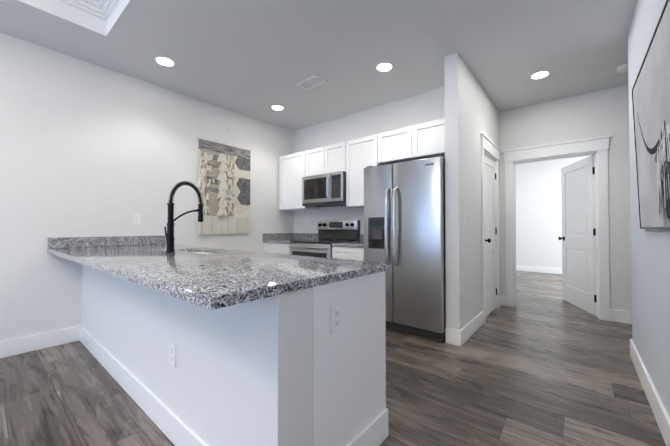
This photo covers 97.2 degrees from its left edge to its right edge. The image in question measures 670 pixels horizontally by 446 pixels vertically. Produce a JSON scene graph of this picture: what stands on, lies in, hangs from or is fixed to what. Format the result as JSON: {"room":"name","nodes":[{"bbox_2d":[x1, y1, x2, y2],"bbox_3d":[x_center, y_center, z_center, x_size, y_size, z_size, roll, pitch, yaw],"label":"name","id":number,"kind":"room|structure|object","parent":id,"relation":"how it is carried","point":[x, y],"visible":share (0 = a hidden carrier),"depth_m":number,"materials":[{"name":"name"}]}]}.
{"room":"kitchen","nodes":[
{"label":"kitchen","id":0,"kind":"room"},
{"bbox_2d":[0,33,293,340],"bbox_3d":[-2.957,-0.242,2.495,0.130,2.776,7.143,-1,-1,40],"label":"wall","id":1,"kind":"structure","parent":0,"point":[87,149],"depth_m":2.97,"materials":[{"name":"white paint"}]},
{"bbox_2d":[0,326,75,357],"bbox_3d":[-3.836,1.056,1.292,0.019,0.144,4.200,-1,-1,40],"label":"baseboard","id":2,"kind":"structure","parent":1,"relation":"attached to","point":[15,346],"depth_m":2.67,"materials":[{"name":"white wood"}]},
{"bbox_2d":[48,237,162,248],"bbox_3d":[-2.336,0.191,3.119,0.020,0.100,1.004,-1,-1,40],"label":"backsplash","id":3,"kind":"structure","parent":1,"relation":"attached to","point":[58,242],"depth_m":3.01,"materials":[{"name":"grey stone"}]},
{"bbox_2d":[133,214,140,224],"bbox_3d":[-2.207,-0.037,3.290,0.008,0.116,0.072,-1,-1,40],"label":"outlet","id":4,"kind":"object","parent":1,"relation":"attached to","point":[136,219],"visible":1,"depth_m":3.29,"materials":[{"name":"white plastic"}]},
{"bbox_2d":[197,128,251,234],"bbox_3d":[-1.503,-0.588,4.105,0.066,1.501,0.820,-1,-1,40],"label":"tapestry","id":5,"kind":"object","parent":1,"relation":"attached to","point":[224,178],"visible":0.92,"depth_m":4.05,"materials":[{"name":"white fabric"}]},
{"bbox_2d":[263,233,294,240],"bbox_3d":[-0.914,0.218,4.839,0.020,0.100,0.648,-1,-1,40],"label":"backsplash","id":6,"kind":"structure","parent":1,"relation":"attached to","point":[268,236],"depth_m":4.77,"materials":[{"name":"grey stone"}]},
{"bbox_2d":[81,265,312,445],"bbox_3d":[-1.296,0.701,2.038,2.994,0.876,0.175,-1,-1,40],"label":"wall","id":7,"kind":"structure","parent":0,"point":[240,374],"depth_m":1.26,"materials":[{"name":"white paint"}]},
{"bbox_2d":[76,325,208,445],"bbox_3d":[-1.340,1.066,1.944,2.980,0.144,0.016,-1,-1,40],"label":"baseboard","id":8,"kind":"structure","parent":7,"relation":"attached to","point":[174,428],"depth_m":1.77,"materials":[{"name":"white wood"}]},
{"bbox_2d":[169,342,175,366],"bbox_3d":[-0.856,0.692,1.554,0.072,0.116,0.008,-1,-1,40],"label":"outlet","id":9,"kind":"object","parent":7,"relation":"attached to","point":[172,354],"visible":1,"depth_m":1.55,"materials":[{"name":"white plastic"}]},
{"bbox_2d":[0,0,636,130],"bbox_3d":[1.097,-1.789,2.561,6.330,0.320,12.630,-1,-1,40],"label":"ceiling","id":10,"kind":"structure","parent":0,"point":[256,59],"depth_m":2.71,"materials":[{"name":"white paint"}]},
{"bbox_2d":[60,0,107,19],"bbox_3d":[-3.122,-1.828,1.155,0.069,0.085,3.630,-1,-1,40],"label":"crown molding","id":11,"kind":"structure","parent":10,"relation":"attached to","point":[89,6],"depth_m":2.45,"materials":[{"name":"white"}]},
{"bbox_2d":[97,0,118,16],"bbox_3d":[-0.860,-1.821,1.596,2.819,0.085,0.070,-1,-1,40],"label":"crown molding","id":12,"kind":"structure","parent":10,"relation":"attached to","point":[102,9],"depth_m":2.46,"materials":[{"name":"white"}]},
{"bbox_2d":[155,56,174,66],"bbox_3d":[-1.706,-1.620,2.968,0.176,0.006,0.176,-1,-1,40],"label":"recessed light","id":13,"kind":"object","parent":10,"relation":"in","point":[164,61],"visible":1,"depth_m":2.96,"materials":[{"name":"white plastic"}]},
{"bbox_2d":[271,105,283,109],"bbox_3d":[-0.800,-1.603,4.112,0.176,0.006,0.176,-1,-1,40],"label":"recessed light","id":14,"kind":"object","parent":10,"relation":"in","point":[276,107],"visible":1,"depth_m":4.09,"materials":[{"name":"white plastic"}]},
{"bbox_2d":[295,75,327,89],"bbox_3d":[-0.269,-1.612,3.401,0.340,0.008,0.190,-1,-1,40],"label":"ceiling vent","id":15,"kind":"object","parent":10,"relation":"in","point":[312,82],"visible":1,"depth_m":3.38,"materials":[{"name":"white metal"}]},
{"bbox_2d":[376,62,392,71],"bbox_3d":[0.513,-1.619,3.070,0.176,0.006,0.176,-1,-1,40],"label":"recessed light","id":16,"kind":"object","parent":10,"relation":"in","point":[384,66],"visible":1,"depth_m":3.07,"materials":[{"name":"white plastic"}]},
{"bbox_2d":[530,71,549,78],"bbox_3d":[2.240,-1.616,3.229,0.176,0.006,0.176,-1,-1,40],"label":"recessed light","id":17,"kind":"object","parent":10,"relation":"in","point":[539,75],"visible":1,"depth_m":3.22,"materials":[{"name":"white plastic"}]},
{"bbox_2d":[616,63,627,72],"bbox_3d":[3.010,-1.603,3.061,0.140,0.036,0.140,-1,-1,40],"label":"smoke detector","id":18,"kind":"object","parent":10,"relation":"attached to","point":[622,68],"visible":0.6,"depth_m":3.05,"materials":[{"name":"white plastic"}]},
{"bbox_2d":[0,271,665,445],"bbox_3d":[1.064,1.188,2.608,6.500,0.080,12.870,-1,-1,40],"label":"floor","id":19,"kind":"structure","parent":0,"point":[542,363],"depth_m":2.01,"materials":[{"name":"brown wood"}]},
{"bbox_2d":[263,241,289,254],"bbox_3d":[-0.676,0.741,4.645,0.624,0.876,0.632,-1,-1,40],"label":"base cabinet","id":20,"kind":"object","parent":19,"relation":"on","point":[267,247],"depth_m":4.42,"materials":[{"name":"white paint"}]},
{"bbox_2d":[271,237,302,244],"bbox_3d":[-0.680,0.283,4.645,0.626,0.036,0.648,-1,-1,40],"label":"countertop","id":21,"kind":"structure","parent":20,"relation":"on","point":[286,240],"depth_m":4.43,"materials":[{"name":"grey stone"}]},
{"bbox_2d":[231,269,389,445],"bbox_3d":[-0.159,0.694,1.590,0.669,0.875,0.579,-1,-1,40],"label":"peninsula end panel","id":22,"kind":"object","parent":19,"relation":"on","point":[349,381],"depth_m":1.33,"materials":[{"name":"white paint"}]},
{"bbox_2d":[47,245,389,309],"bbox_3d":[-1.184,0.245,2.167,3.006,0.036,1.008,-1,-1,40],"label":"countertop","id":23,"kind":"structure","parent":22,"relation":"on","point":[220,278],"depth_m":1.36,"materials":[{"name":"grey stone"}]},
{"bbox_2d":[163,181,202,252],"bbox_3d":[-1.239,-0.062,2.419,0.153,0.562,0.270,-1,-1,40],"label":"faucet","id":24,"kind":"object","parent":23,"relation":"on","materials":[{"name":"black metal"}]},
{"bbox_2d":[187,249,210,252],"bbox_3d":[-1.117,0.362,2.492,0.684,0.212,0.308,-1,-1,40],"label":"sink","id":25,"kind":"object","parent":23,"relation":"in","point":[188,250],"depth_m":2.76,"materials":[{"name":"silver metal"}]},
{"bbox_2d":[331,303,341,333],"bbox_3d":[0.007,0.405,1.262,0.008,0.116,0.072,-1,-1,40],"label":"outlet","id":26,"kind":"object","parent":22,"relation":"attached to","point":[336,317],"visible":1,"depth_m":1.26,"materials":[{"name":"white plastic"}]},
{"bbox_2d":[346,408,387,445],"bbox_3d":[0.044,1.056,1.293,0.016,0.144,0.740,-1,-1,40],"label":"baseboard","id":27,"kind":"structure","parent":22,"relation":"attached to","point":[376,431],"depth_m":1.46,"materials":[{"name":"white wood"}]},
{"bbox_2d":[288,220,359,257],"bbox_3d":[-0.164,0.554,4.169,0.762,1.195,0.718,-1,-1,40],"label":"electric range","id":28,"kind":"object","parent":19,"relation":"on","point":[333,231],"visible":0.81,"depth_m":4.20,"materials":[{"name":"grey metal"}]},
{"bbox_2d":[331,245,363,260],"bbox_3d":[0.349,0.728,3.799,0.486,0.876,0.632,-1,-1,40],"label":"base cabinet","id":29,"kind":"object","parent":19,"relation":"on","point":[338,251],"depth_m":3.57,"materials":[{"name":"white paint"}]},
{"bbox_2d":[331,241,363,248],"bbox_3d":[0.344,0.270,3.800,0.490,0.036,0.648,-1,-1,40],"label":"countertop","id":30,"kind":"structure","parent":29,"relation":"on","point":[357,244],"depth_m":3.57,"materials":[{"name":"grey stone"}]},
{"bbox_2d":[364,155,445,342],"bbox_3d":[0.853,0.251,3.318,0.896,1.815,0.711,-1,-1,40],"label":"fridge","id":31,"kind":"object","parent":19,"relation":"on","point":[404,220],"visible":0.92,"depth_m":3.02,"materials":[{"name":"grey metal"}]},
{"bbox_2d":[294,86,444,233],"bbox_3d":[0.405,-0.215,4.266,2.801,2.776,0.130,-1,-1,40],"label":"wall","id":32,"kind":"structure","parent":0,"point":[423,107],"depth_m":4.24,"materials":[{"name":"white paint"}]},
{"bbox_2d":[279,151,319,209],"bbox_3d":[-0.575,-0.651,4.771,0.596,0.875,0.342,-1,-1,40],"label":"upper cabinet","id":33,"kind":"object","parent":32,"relation":"attached to","point":[291,165],"depth_m":4.66,"materials":[{"name":"white paint"}]},
{"bbox_2d":[303,146,326,176],"bbox_3d":[-0.170,-0.890,4.441,0.446,0.408,0.342,-1,-1,40],"label":"upper cabinet","id":34,"kind":"object","parent":32,"relation":"attached to","point":[314,160],"depth_m":4.33,"materials":[{"name":"white paint"}]},
{"bbox_2d":[302,171,345,206],"bbox_3d":[-0.083,-0.469,4.282,0.752,0.428,0.465,-1,-1,40],"label":"microwave","id":35,"kind":"object","parent":34,"relation":"attached to","point":[325,190],"visible":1,"depth_m":4.11,"materials":[{"name":"grey metal"}]},
{"bbox_2d":[295,233,363,240],"bbox_3d":[0.013,0.212,4.481,1.866,0.100,0.020,-1,-1,40],"label":"backsplash","id":36,"kind":"structure","parent":32,"relation":"attached to","point":[306,236],"depth_m":4.80,"materials":[{"name":"grey stone"}]},
{"bbox_2d":[327,141,346,173],"bbox_3d":[0.079,-0.893,4.235,0.444,0.408,0.342,-1,-1,40],"label":"upper cabinet","id":37,"kind":"object","parent":32,"relation":"attached to","point":[336,153],"depth_m":4.07,"materials":[{"name":"white paint"}]},
{"bbox_2d":[346,134,378,207],"bbox_3d":[0.442,-0.659,3.933,0.488,0.885,0.342,-1,-1,40],"label":"upper cabinet","id":38,"kind":"object","parent":32,"relation":"attached to","point":[353,158],"depth_m":3.84,"materials":[{"name":"white paint"}]},
{"bbox_2d":[379,124,422,164],"bbox_3d":[0.831,-0.921,3.615,0.513,0.370,0.342,-1,-1,40],"label":"upper cabinet","id":39,"kind":"object","parent":32,"relation":"attached to","point":[402,144],"depth_m":3.47,"materials":[{"name":"white paint"}]},
{"bbox_2d":[419,118,444,158],"bbox_3d":[1.133,-0.925,3.367,0.513,0.370,0.342,-1,-1,40],"label":"upper cabinet","id":40,"kind":"object","parent":32,"relation":"attached to","point":[432,133],"depth_m":3.22,"materials":[{"name":"white paint"}]},
{"bbox_2d":[444,52,500,329],"bbox_3d":[1.768,-0.225,3.615,0.129,2.776,2.037,-1,-1,40],"label":"wall","id":41,"kind":"structure","parent":0,"point":[471,112],"depth_m":2.92,"materials":[{"name":"white paint"}]},
{"bbox_2d":[456,311,483,346],"bbox_3d":[1.430,1.083,3.088,0.036,0.144,0.856,-1,-1,40],"label":"baseboard","id":42,"kind":"structure","parent":41,"relation":"attached to","point":[462,335],"depth_m":2.96,"materials":[{"name":"white wood"}]},
{"bbox_2d":[480,133,499,322],"bbox_3d":[1.962,0.064,3.802,0.136,2.205,0.960,-1,-1,40],"label":"door frame","id":43,"kind":"structure","parent":41,"relation":"attached to","point":[490,148],"depth_m":3.68,"materials":[{"name":"white wood"}]},
{"bbox_2d":[484,153,496,316],"bbox_3d":[2.000,0.149,3.778,0.110,2.010,0.720,-1,-1,40],"label":"closet door","id":44,"kind":"structure","parent":41,"relation":"in","point":[490,248],"depth_m":3.83,"materials":[{"name":"white wood"}]},
{"bbox_2d":[515,155,590,267],"bbox_3d":[5.511,-0.173,6.997,5.060,2.776,0.130,-1,-1,40],"label":"wall","id":45,"kind":"structure","parent":0,"point":[538,213],"depth_m":7.26,"materials":[{"name":"white paint"}]},
{"bbox_2d":[516,265,561,273],"bbox_3d":[5.465,1.142,6.921,4.800,0.144,0.016,-1,-1,40],"label":"baseboard","id":46,"kind":"structure","parent":45,"relation":"attached to","point":[518,267],"depth_m":7.28,"materials":[{"name":"white wood"}]},
{"bbox_2d":[499,84,631,310],"bbox_3d":[3.608,-0.229,3.333,3.070,2.776,0.130,-1,-1,40],"label":"wall","id":47,"kind":"structure","parent":0,"point":[603,112],"depth_m":3.57,"materials":[{"name":"white paint"}]},
{"bbox_2d":[502,135,611,320],"bbox_3d":[2.892,0.065,3.920,1.150,2.205,0.194,-1,-1,40],"label":"door frame","id":48,"kind":"structure","parent":47,"relation":"attached to","point":[598,147],"depth_m":3.70,"materials":[{"name":"white wood"}]},
{"bbox_2d":[558,155,596,314],"bbox_3d":[3.359,0.154,4.120,0.426,2.010,0.827,-1,-1,40],"label":"bedroom door","id":49,"kind":"structure","parent":47,"relation":"in","point":[578,238],"depth_m":4.03,"materials":[{"name":"white wood"}]},
{"bbox_2d":[610,309,631,323],"bbox_3d":[4.004,1.080,2.892,1.924,0.144,0.016,-1,-1,40],"label":"baseboard","id":50,"kind":"structure","parent":47,"relation":"attached to","point":[621,316],"depth_m":3.44,"materials":[{"name":"white wood"}]},
{"bbox_2d":[628,0,669,417],"bbox_3d":[0.340,-0.284,-0.230,0.130,2.776,7.137,-1,-1,40],"label":"wall","id":51,"kind":"structure","parent":0,"point":[650,264],"depth_m":1.93,"materials":[{"name":"white paint"}]},
{"bbox_2d":[630,339,669,445],"bbox_3d":[0.298,1.033,-0.204,0.039,0.144,7.153,-1,-1,40],"label":"baseboard","id":52,"kind":"structure","parent":51,"relation":"attached to","point":[661,416],"depth_m":1.77,"materials":[{"name":"white wood"}]},
{"bbox_2d":[632,0,669,229],"bbox_3d":[1.595,-0.448,1.442,0.052,0.960,1.500,-1,-1,40],"label":"framed picture","id":53,"kind":"object","parent":51,"relation":"attached to","point":[651,101],"visible":1,"depth_m":1.53}
]}

